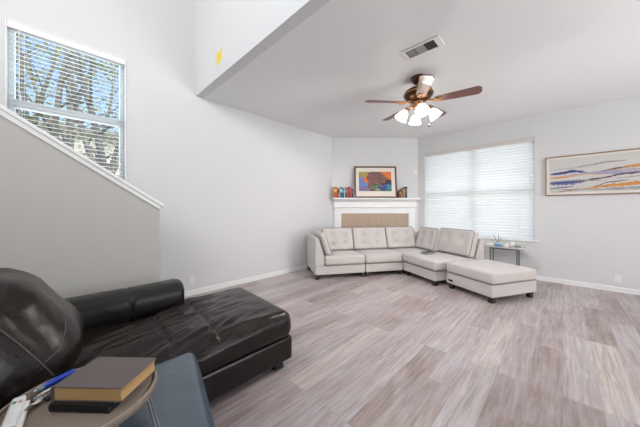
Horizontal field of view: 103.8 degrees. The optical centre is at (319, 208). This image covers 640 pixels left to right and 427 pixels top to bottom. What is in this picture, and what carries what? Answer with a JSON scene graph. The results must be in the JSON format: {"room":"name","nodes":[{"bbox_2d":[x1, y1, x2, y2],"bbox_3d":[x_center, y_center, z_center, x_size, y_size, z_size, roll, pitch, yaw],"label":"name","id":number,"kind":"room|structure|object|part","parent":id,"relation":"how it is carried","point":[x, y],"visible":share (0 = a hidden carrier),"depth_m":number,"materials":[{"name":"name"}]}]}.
{"room":"living room","nodes":[
{"label":"living room","id":0,"kind":"room"},
{"bbox_2d":[0,115,159,297],"bbox_3d":[-3.011,-0.649,1.289,0.120,3.919,3.763,0,0,44],"label":"wall","id":1,"kind":"structure","parent":0,"point":[65,224],"depth_m":2.12,"materials":[{"name":"grey paint"}]},
{"bbox_2d":[0,104,163,209],"bbox_3d":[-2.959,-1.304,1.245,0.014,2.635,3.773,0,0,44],"label":"trim","id":2,"kind":"structure","parent":1,"relation":"attached to","point":[4,114],"depth_m":2.13,"materials":[{"name":"white paint"}]},
{"bbox_2d":[0,0,331,290],"bbox_3d":[-2.453,-1.490,3.418,0.160,5.600,7.900,0,0,44],"label":"wall","id":3,"kind":"structure","parent":0,"point":[241,192],"depth_m":3.83,"materials":[{"name":"white paint"}]},
{"bbox_2d":[5,17,125,180],"bbox_3d":[-2.893,-1.125,2.937,0.147,1.630,0.981,0,0,44],"label":"window","id":4,"kind":"structure","parent":3,"relation":"in","point":[11,92],"depth_m":2.85,"materials":[{"name":"white plastic"}]},
{"bbox_2d":[7,18,124,179],"bbox_3d":[-2.866,-1.125,2.912,0.079,1.627,0.953,0,0,44],"label":"window blind","id":5,"kind":"object","parent":4,"relation":"attached to","point":[15,26],"visible":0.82,"depth_m":2.88,"materials":[{"name":"white plastic"}]},
{"bbox_3d":[-3.109,-1.091,2.640,0.002,1.527,0.003,0,0,44],"label":"ladder cord","id":6,"kind":"part","parent":5,"relation":"part of","materials":[{"name":"white fabric"}]},
{"bbox_3d":[-2.603,-1.091,3.163,0.002,1.527,0.003,0,0,44],"label":"ladder cord","id":7,"kind":"part","parent":5,"relation":"part of","materials":[{"name":"white fabric"}]},
{"bbox_3d":[-2.922,-1.110,2.966,0.058,0.080,0.867,0,0,44],"label":"sash rail","id":8,"kind":"part","parent":4,"relation":"part of","materials":[{"name":"white plastic"}]},
{"bbox_2d":[190,276,194,283],"bbox_3d":[-1.946,1.082,3.820,0.009,0.116,0.072,0,0,44],"label":"wall outlet","id":9,"kind":"object","parent":3,"relation":"attached to","point":[192,278],"visible":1,"depth_m":3.82,"materials":[{"name":"white plastic"}]},
{"bbox_2d":[184,265,307,296],"bbox_3d":[-2.349,1.270,3.399,0.016,0.080,7.616,0,0,44],"label":"baseboard","id":10,"kind":"structure","parent":3,"relation":"attached to","point":[258,277],"depth_m":4.38,"materials":[{"name":"white paint"}]},
{"bbox_2d":[196,0,329,97],"bbox_3d":[1.456,-3.015,0.685,9.260,2.550,0.120,0,0,44],"label":"wall","id":11,"kind":"structure","parent":0,"point":[243,29],"depth_m":3.00,"materials":[{"name":"white paint"}]},
{"bbox_2d":[216,48,221,65],"bbox_3d":[-1.320,-1.998,3.287,0.170,0.185,0.002,0,0,44],"label":"sticky note","id":12,"kind":"object","parent":11,"relation":"attached to","point":[219,55],"visible":1,"depth_m":3.28,"materials":[{"name":"yellow paper"}]},
{"bbox_2d":[332,138,417,236],"bbox_3d":[1.351,-0.265,6.231,2.219,3.150,0.140,0,0,-1],"label":"wall","id":13,"kind":"structure","parent":0,"point":[347,153],"depth_m":6.16,"materials":[{"name":"white paint"}]},
{"bbox_2d":[184,268,639,426],"bbox_3d":[1.419,1.370,0.783,9.450,0.120,9.500,0,0,44],"label":"floor","id":14,"kind":"structure","parent":0,"point":[381,348],"depth_m":2.23,"materials":[{"name":"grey wood"}]},
{"bbox_2d":[0,268,291,426],"bbox_3d":[-0.926,0.783,1.259,2.362,1.053,2.358,0,0,44],"label":"leather sofa","id":15,"kind":"object","parent":14,"relation":"on","point":[205,347],"visible":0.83,"depth_m":1.59,"materials":[{"name":"black leather"}]},
{"bbox_2d":[0,268,83,409],"bbox_3d":[-1.608,0.633,1.174,0.863,0.753,0.733,0,0,44],"label":"cushion","id":16,"kind":"object","parent":15,"relation":"on","point":[42,333],"depth_m":1.10,"materials":[{"name":"black leather"}]},
{"bbox_2d":[0,366,156,426],"bbox_3d":[-0.870,0.753,0.920,0.458,0.140,0.458,0,0,44],"label":"tray table","id":17,"kind":"object","parent":15,"relation":"on","point":[38,415],"visible":0.37,"depth_m":0.84,"materials":[{"name":"beige laminate"}]},
{"bbox_2d":[0,395,26,426],"bbox_3d":[-1.018,0.677,0.835,0.036,0.023,0.170,0,0,-42],"label":"remote control","id":18,"kind":"object","parent":17,"relation":"on","point":[12,415],"visible":1,"depth_m":0.82,"materials":[{"name":"white plastic"}]},
{"bbox_2d":[15,400,30,426],"bbox_3d":[-0.976,0.680,0.824,0.017,0.017,0.165,0,0,-42],"label":"case","id":19,"kind":"object","parent":17,"relation":"on","point":[23,414],"visible":0.98,"depth_m":0.82,"materials":[{"name":"white plastic"}]},
{"bbox_2d":[24,394,50,410],"bbox_3d":[-1.014,0.680,0.878,0.098,0.020,0.093,0,0,0],"label":"keys","id":20,"kind":"object","parent":17,"relation":"on","point":[35,400],"visible":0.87,"depth_m":0.89,"materials":[{"name":"silver metal"}]},
{"bbox_2d":[37,388,50,395],"bbox_3d":[-1.016,0.681,0.968,0.011,0.013,0.110,0,0,17],"label":"pen","id":21,"kind":"object","parent":17,"relation":"on","point":[47,390],"visible":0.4,"depth_m":0.93,"materials":[{"name":"white plastic"}]},
{"bbox_2d":[32,369,75,392],"bbox_3d":[-1.042,0.676,0.988,0.021,0.024,0.130,0,0,16],"label":"pen","id":22,"kind":"object","parent":17,"relation":"on","point":[61,377],"visible":0.89,"depth_m":0.98,"materials":[{"name":"blue plastic"}]},
{"bbox_2d":[48,401,119,413],"bbox_3d":[-0.811,0.673,0.945,0.212,0.029,0.200,0,0,2],"label":"book","id":23,"kind":"object","parent":17,"relation":"on","point":[55,406],"visible":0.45,"depth_m":0.85,"materials":[{"name":"black paper"}]},
{"bbox_2d":[50,357,156,402],"bbox_3d":[-0.796,0.633,0.942,0.252,0.050,0.175,0,0,1],"label":"book","id":24,"kind":"object","parent":23,"relation":"on","point":[103,379],"visible":1,"depth_m":0.90,"materials":[{"name":"grey paper"}]},
{"bbox_3d":[-1.661,0.775,1.974,0.312,0.247,1.005,0,0,44],"label":"bolster arm","id":25,"kind":"part","parent":15,"relation":"part of","materials":[{"name":"black leather"}]},
{"bbox_2d":[119,353,214,426],"bbox_3d":[-0.762,0.960,0.815,1.022,0.270,1.018,0,0,44],"label":"seat cushion","id":26,"kind":"object","parent":15,"relation":"on","point":[179,398],"depth_m":1.10,"materials":[{"name":"blue leather"}]},
{"bbox_2d":[70,287,290,375],"bbox_3d":[-1.068,0.969,1.951,1.022,0.286,1.560,0,0,44],"label":"cushion","id":27,"kind":"object","parent":15,"relation":"on","point":[228,331],"depth_m":1.81,"materials":[{"name":"black leather"}]},
{"bbox_3d":[-0.359,1.282,2.076,0.080,0.056,0.080,0,0,44],"label":"leg","id":28,"kind":"part","parent":15,"relation":"part of","materials":[{"name":"black wood"}]},
{"bbox_2d":[333,198,419,231],"bbox_3d":[1.351,0.523,6.053,2.070,1.573,0.214,0,0,-1],"label":"fireplace","id":29,"kind":"object","parent":14,"relation":"on","point":[348,212],"visible":0.48,"depth_m":6.10,"materials":[{"name":"white paint"}]},
{"bbox_2d":[333,187,336,197],"bbox_3d":[0.364,-0.394,6.041,0.077,0.262,0.151,0,0,-1],"label":"book","id":30,"kind":"object","parent":29,"relation":"on","point":[334,188],"visible":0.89,"depth_m":5.97,"materials":[{"name":"orange paper"}]},
{"bbox_2d":[354,166,396,197],"bbox_3d":[1.341,-0.650,6.051,1.020,0.772,0.113,0,0,-1],"label":"framed picture","id":31,"kind":"object","parent":29,"relation":"on","point":[369,181],"visible":1,"depth_m":6.05,"materials":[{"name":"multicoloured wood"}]},
{"bbox_2d":[333,198,419,200],"bbox_3d":[1.351,-0.227,6.053,2.070,0.073,0.214,0,0,-1],"label":"mantel shelf","id":32,"kind":"object","parent":29,"relation":"attached to","point":[335,199],"depth_m":5.96,"materials":[{"name":"white paint"}]},
{"bbox_2d":[307,226,483,285],"bbox_3d":[1.359,0.850,4.973,2.978,0.921,1.735,0,0,-13],"label":"sectional sofa","id":33,"kind":"object","parent":14,"relation":"on","point":[362,250],"visible":1,"depth_m":4.92,"materials":[{"name":"beige fabric"}]},
{"bbox_3d":[-0.098,0.801,5.071,0.184,0.514,0.890,0,0,-13],"label":"arm","id":34,"kind":"part","parent":33,"relation":"part of","materials":[{"name":"beige fabric"}]},
{"bbox_2d":[314,230,331,254],"bbox_3d":[0.050,0.662,5.006,0.239,0.436,0.628,0,0,-13],"label":"cushion","id":35,"kind":"object","parent":33,"relation":"on","point":[322,235],"depth_m":4.71,"materials":[{"name":"beige fabric"}]},
{"bbox_2d":[321,228,352,250],"bbox_3d":[0.371,0.642,5.348,0.668,0.481,0.274,0,0,-13],"label":"cushion","id":36,"kind":"object","parent":33,"relation":"on","point":[339,239],"depth_m":5.29,"materials":[{"name":"beige fabric"}]},
{"bbox_2d":[324,250,364,264],"bbox_3d":[0.406,0.971,5.086,0.813,0.203,0.708,0,0,-13],"label":"seat cushion","id":37,"kind":"object","parent":33,"relation":"on","point":[337,257],"depth_m":4.77,"materials":[{"name":"beige fabric"}]},
{"bbox_2d":[352,227,386,249],"bbox_3d":[1.073,0.642,5.510,0.778,0.481,0.275,0,0,-13],"label":"cushion","id":38,"kind":"object","parent":33,"relation":"on","point":[363,238],"depth_m":5.43,"materials":[{"name":"beige fabric"}]},
{"bbox_2d":[354,248,401,262],"bbox_3d":[1.198,0.971,5.268,0.799,0.203,0.708,0,0,-13],"label":"seat cushion","id":39,"kind":"object","parent":33,"relation":"on","point":[371,255],"depth_m":4.97,"materials":[{"name":"beige fabric"}]},
{"bbox_2d":[385,227,415,248],"bbox_3d":[1.798,0.642,5.678,0.718,0.481,0.274,0,0,-13],"label":"cushion","id":40,"kind":"object","parent":33,"relation":"on","point":[395,237],"depth_m":5.60,"materials":[{"name":"beige fabric"}]},
{"bbox_2d":[390,247,433,261],"bbox_3d":[1.983,0.971,5.441,0.798,0.203,0.726,0,0,-13],"label":"seat cushion","id":41,"kind":"object","parent":33,"relation":"on","point":[403,250],"depth_m":5.30,"materials":[{"name":"beige fabric"}]},
{"bbox_2d":[421,251,434,254],"bbox_3d":[2.103,0.851,4.890,0.220,0.032,0.160,0,0,-21],"label":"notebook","id":42,"kind":"object","parent":33,"relation":"on","point":[422,252],"visible":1,"depth_m":4.84,"materials":[{"name":"grey"}]},
{"bbox_2d":[416,227,441,251],"bbox_3d":[2.337,0.642,5.416,0.288,0.481,0.590,0,0,-13],"label":"cushion","id":43,"kind":"object","parent":33,"relation":"on","point":[428,239],"depth_m":5.30,"materials":[{"name":"beige fabric"}]},
{"bbox_2d":[405,252,474,270],"bbox_3d":[2.240,0.971,4.750,0.918,0.203,0.824,0,0,-18],"label":"seat cushion","id":44,"kind":"object","parent":33,"relation":"on","point":[438,261],"depth_m":4.53,"materials":[{"name":"beige fabric"}]},
{"bbox_2d":[438,228,478,257],"bbox_3d":[2.638,0.637,4.879,0.278,0.490,0.828,0,0,-18],"label":"cushion","id":45,"kind":"object","parent":33,"relation":"on","point":[461,243],"depth_m":4.71,"materials":[{"name":"beige fabric"}]},
{"bbox_3d":[2.768,0.801,4.924,0.185,0.514,0.818,0,0,-18],"label":"frame","id":46,"kind":"part","parent":33,"relation":"part of","materials":[{"name":"beige fabric"}]},
{"bbox_2d":[447,259,535,303],"bbox_3d":[2.654,1.091,3.947,0.900,0.439,0.814,0,0,-18],"label":"ottoman","id":47,"kind":"object","parent":14,"relation":"on","point":[492,279],"visible":1,"depth_m":3.65,"materials":[{"name":"beige fabric"}]},
{"bbox_3d":[2.395,1.268,3.506,0.072,0.085,0.072,0,0,-18],"label":"leg","id":48,"kind":"part","parent":47,"relation":"part of","materials":[{"name":"brown wood"}]},
{"bbox_2d":[447,259,535,284],"bbox_3d":[2.654,0.965,3.947,0.900,0.188,0.814,0,0,-18],"label":"cushion","id":49,"kind":"object","parent":47,"relation":"on","point":[483,271],"depth_m":3.68,"materials":[{"name":"beige fabric"}]},
{"bbox_3d":[3.123,1.268,3.742,0.072,0.085,0.072,0,0,-18],"label":"leg","id":50,"kind":"part","parent":47,"relation":"part of","materials":[{"name":"brown wood"}]},
{"bbox_2d":[484,245,525,265],"bbox_3d":[3.467,1.008,4.716,0.600,0.605,0.360,0,0,44],"label":"side table","id":51,"kind":"object","parent":14,"relation":"on","point":[503,247],"visible":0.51,"depth_m":4.67,"materials":[{"name":"grey metal"}]},
{"bbox_3d":[3.708,1.018,4.678,0.017,0.583,0.018,0,0,44],"label":"leg","id":52,"kind":"part","parent":51,"relation":"part of","materials":[{"name":"grey metal"}]},
{"bbox_2d":[204,0,639,137],"bbox_3d":[3.094,-1.810,2.478,9.400,0.140,4.735,0,0,44],"label":"ceiling","id":53,"kind":"structure","parent":0,"point":[527,58],"depth_m":3.02,"materials":[{"name":"white paint"}]},
{"bbox_2d":[401,35,444,60],"bbox_3d":[1.106,-1.734,2.715,0.400,0.012,0.205,0,0,44],"label":"ceiling vent","id":54,"kind":"object","parent":53,"relation":"in","point":[435,42],"visible":1,"depth_m":2.70,"materials":[{"name":"white metal"}]},
{"bbox_2d":[423,40,437,49],"bbox_3d":[1.172,-1.732,2.651,0.103,0.007,0.151,0,0,44],"label":"grille","id":55,"kind":"object","parent":54,"relation":"attached to","point":[430,44],"depth_m":2.65,"materials":[{"name":"grey metal"}]},
{"bbox_2d":[365,74,481,126],"bbox_3d":[1.340,-1.409,3.334,1.365,0.659,1.342,0,0,44],"label":"ceiling fan","id":56,"kind":"object","parent":53,"relation":"hanging from","point":[417,95],"visible":1,"depth_m":3.21,"materials":[{"name":"brown wood"}]},
{"bbox_3d":[0.844,-1.405,3.288,0.505,0.008,0.153,0,13,-4],"label":"blade","id":57,"kind":"part","parent":56,"relation":"part of","materials":[{"name":"brown wood"}]},
{"bbox_3d":[1.129,-1.405,3.744,0.153,0.008,0.505,-14,5,-21],"label":"blade","id":58,"kind":"part","parent":56,"relation":"part of","materials":[{"name":"brown wood"}]},
{"bbox_3d":[1.110,-1.256,3.353,0.166,0.120,0.166,34,6,8],"label":"lamp shade","id":59,"kind":"part","parent":56,"relation":"part of","materials":[{"name":"white glass"}]},
{"bbox_3d":[1.334,-1.256,3.510,0.166,0.120,0.166,0,34,10],"label":"lamp shade","id":60,"kind":"part","parent":56,"relation":"part of","materials":[{"name":"white glass"}]},
{"bbox_3d":[1.267,-1.256,3.130,0.166,0.120,0.166,0,-34,10],"label":"lamp shade","id":61,"kind":"part","parent":56,"relation":"part of","materials":[{"name":"white glass"}]},
{"bbox_3d":[1.189,-1.405,2.876,0.153,0.008,0.505,13,3,14],"label":"blade","id":62,"kind":"part","parent":56,"relation":"part of","materials":[{"name":"brown wood"}]},
{"bbox_3d":[1.490,-1.256,3.286,0.166,0.120,0.166,-34,-6,8],"label":"lamp shade","id":63,"kind":"part","parent":56,"relation":"part of","materials":[{"name":"white glass"}]},
{"bbox_3d":[1.651,-1.405,3.614,0.505,0.008,0.153,0,-13,-40],"label":"blade","id":64,"kind":"part","parent":56,"relation":"part of","materials":[{"name":"brown wood"}]},
{"bbox_3d":[1.688,-1.405,3.078,0.505,0.008,0.153,0,-13,32],"label":"blade","id":65,"kind":"part","parent":56,"relation":"part of","materials":[{"name":"brown wood"}]},
{"bbox_2d":[418,95,639,289],"bbox_3d":[5.225,-0.265,3.571,7.860,3.150,0.160,0,0,44],"label":"wall","id":66,"kind":"structure","parent":0,"point":[594,239],"depth_m":4.30,"materials":[{"name":"white paint"}]},
{"bbox_2d":[428,143,538,244],"bbox_3d":[3.290,-0.340,5.389,2.125,2.020,0.190,0,0,44],"label":"window","id":67,"kind":"structure","parent":66,"relation":"in","point":[502,240],"depth_m":4.87,"materials":[{"name":"white plastic"}]},
{"bbox_2d":[425,136,534,239],"bbox_3d":[3.277,-0.383,5.376,2.021,1.932,0.085,0,0,44],"label":"window blind","id":68,"kind":"object","parent":67,"relation":"attached to","point":[484,195],"visible":0.92,"depth_m":5.22,"materials":[{"name":"white plastic"}]},
{"bbox_3d":[2.716,-0.349,5.902,0.002,1.832,0.003,0,0,44],"label":"ladder cord","id":69,"kind":"part","parent":68,"relation":"part of","materials":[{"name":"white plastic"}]},
{"bbox_3d":[3.288,0.574,5.387,2.009,0.018,0.048,0,0,44],"label":"rail","id":70,"kind":"part","parent":68,"relation":"part of","materials":[{"name":"white plastic"}]},
{"bbox_3d":[3.822,-0.349,4.832,0.002,1.832,0.003,0,0,44],"label":"ladder cord","id":71,"kind":"part","parent":68,"relation":"part of","materials":[{"name":"white fabric"}]},
{"bbox_3d":[3.272,0.628,5.371,2.125,0.084,0.139,0,0,44],"label":"sill","id":72,"kind":"part","parent":67,"relation":"part of","materials":[{"name":"white paint"}]},
{"bbox_2d":[536,276,639,294],"bbox_3d":[5.125,1.270,3.545,7.567,0.080,0.016,0,0,44],"label":"baseboard","id":73,"kind":"structure","parent":66,"relation":"attached to","point":[541,278],"depth_m":4.16,"materials":[{"name":"white paint"}]},
{"bbox_2d":[545,148,639,195],"bbox_3d":[4.663,-0.580,3.980,1.620,0.684,0.033,0,0,44],"label":"framed painting","id":74,"kind":"object","parent":66,"relation":"attached to","point":[618,171],"visible":1,"depth_m":4.13,"materials":[{"name":"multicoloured paper"}]},
{"bbox_2d":[614,275,620,282],"bbox_3d":[4.701,1.105,3.960,0.072,0.116,0.009,0,0,44],"label":"wall outlet","id":75,"kind":"object","parent":66,"relation":"attached to","point":[617,278],"visible":1,"depth_m":3.96,"materials":[{"name":"white plastic"}]},
{"label":"outside","id":76,"kind":"structure","parent":0,"visible":0},
{"bbox_3d":[-5.446,1.710,8.752,100.000,0.200,85.000,0,0,44],"label":"ground","id":77,"kind":"structure","parent":76,"visible":0},
{"bbox_2d":[16,36,118,147],"bbox_3d":[-6.835,-2.408,5.070,6.419,8.074,4.894,0,0,-10],"label":"tree","id":78,"kind":"object","parent":77,"relation":"on","point":[59,97],"visible":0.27,"depth_m":5.43,"materials":[{"name":"grey plant"}]},
{"bbox_2d":[16,34,118,173],"bbox_3d":[-7.063,-2.641,7.355,7.744,8.542,3.611,0,0,-26],"label":"tree","id":79,"kind":"object","parent":77,"relation":"on","point":[65,132],"visible":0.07,"depth_m":7.31,"materials":[{"name":"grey plant"}]},
{"bbox_2d":[16,33,118,141],"bbox_3d":[-8.172,-2.893,7.398,5.354,9.042,5.435,0,0,44],"label":"tree","id":80,"kind":"object","parent":77,"relation":"on","point":[44,85],"visible":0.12,"depth_m":7.08,"materials":[{"name":"grey plant"}]},
{"bbox_2d":[16,35,118,175],"bbox_3d":[-8.458,-2.787,9.412,4.707,8.830,6.946,0,0,44],"label":"tree","id":81,"kind":"object","parent":77,"relation":"on","point":[27,68],"visible":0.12,"depth_m":9.07,"materials":[{"name":"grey plant"}]},
{"bbox_2d":[18,35,118,169],"bbox_3d":[-5.245,-2.186,5.337,4.095,7.632,4.516,0,0,-19],"label":"tree","id":82,"kind":"object","parent":77,"relation":"on","point":[85,91],"visible":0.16,"depth_m":5.12,"materials":[{"name":"grey plant"}]},
{"bbox_2d":[22,117,118,174],"bbox_3d":[-14.741,-1.690,14.966,8.000,6.600,14.800,0,0,44],"label":"house","id":83,"kind":"structure","parent":77,"relation":"on","point":[41,122],"depth_m":13.05,"materials":[{"name":"white"}]}
]}

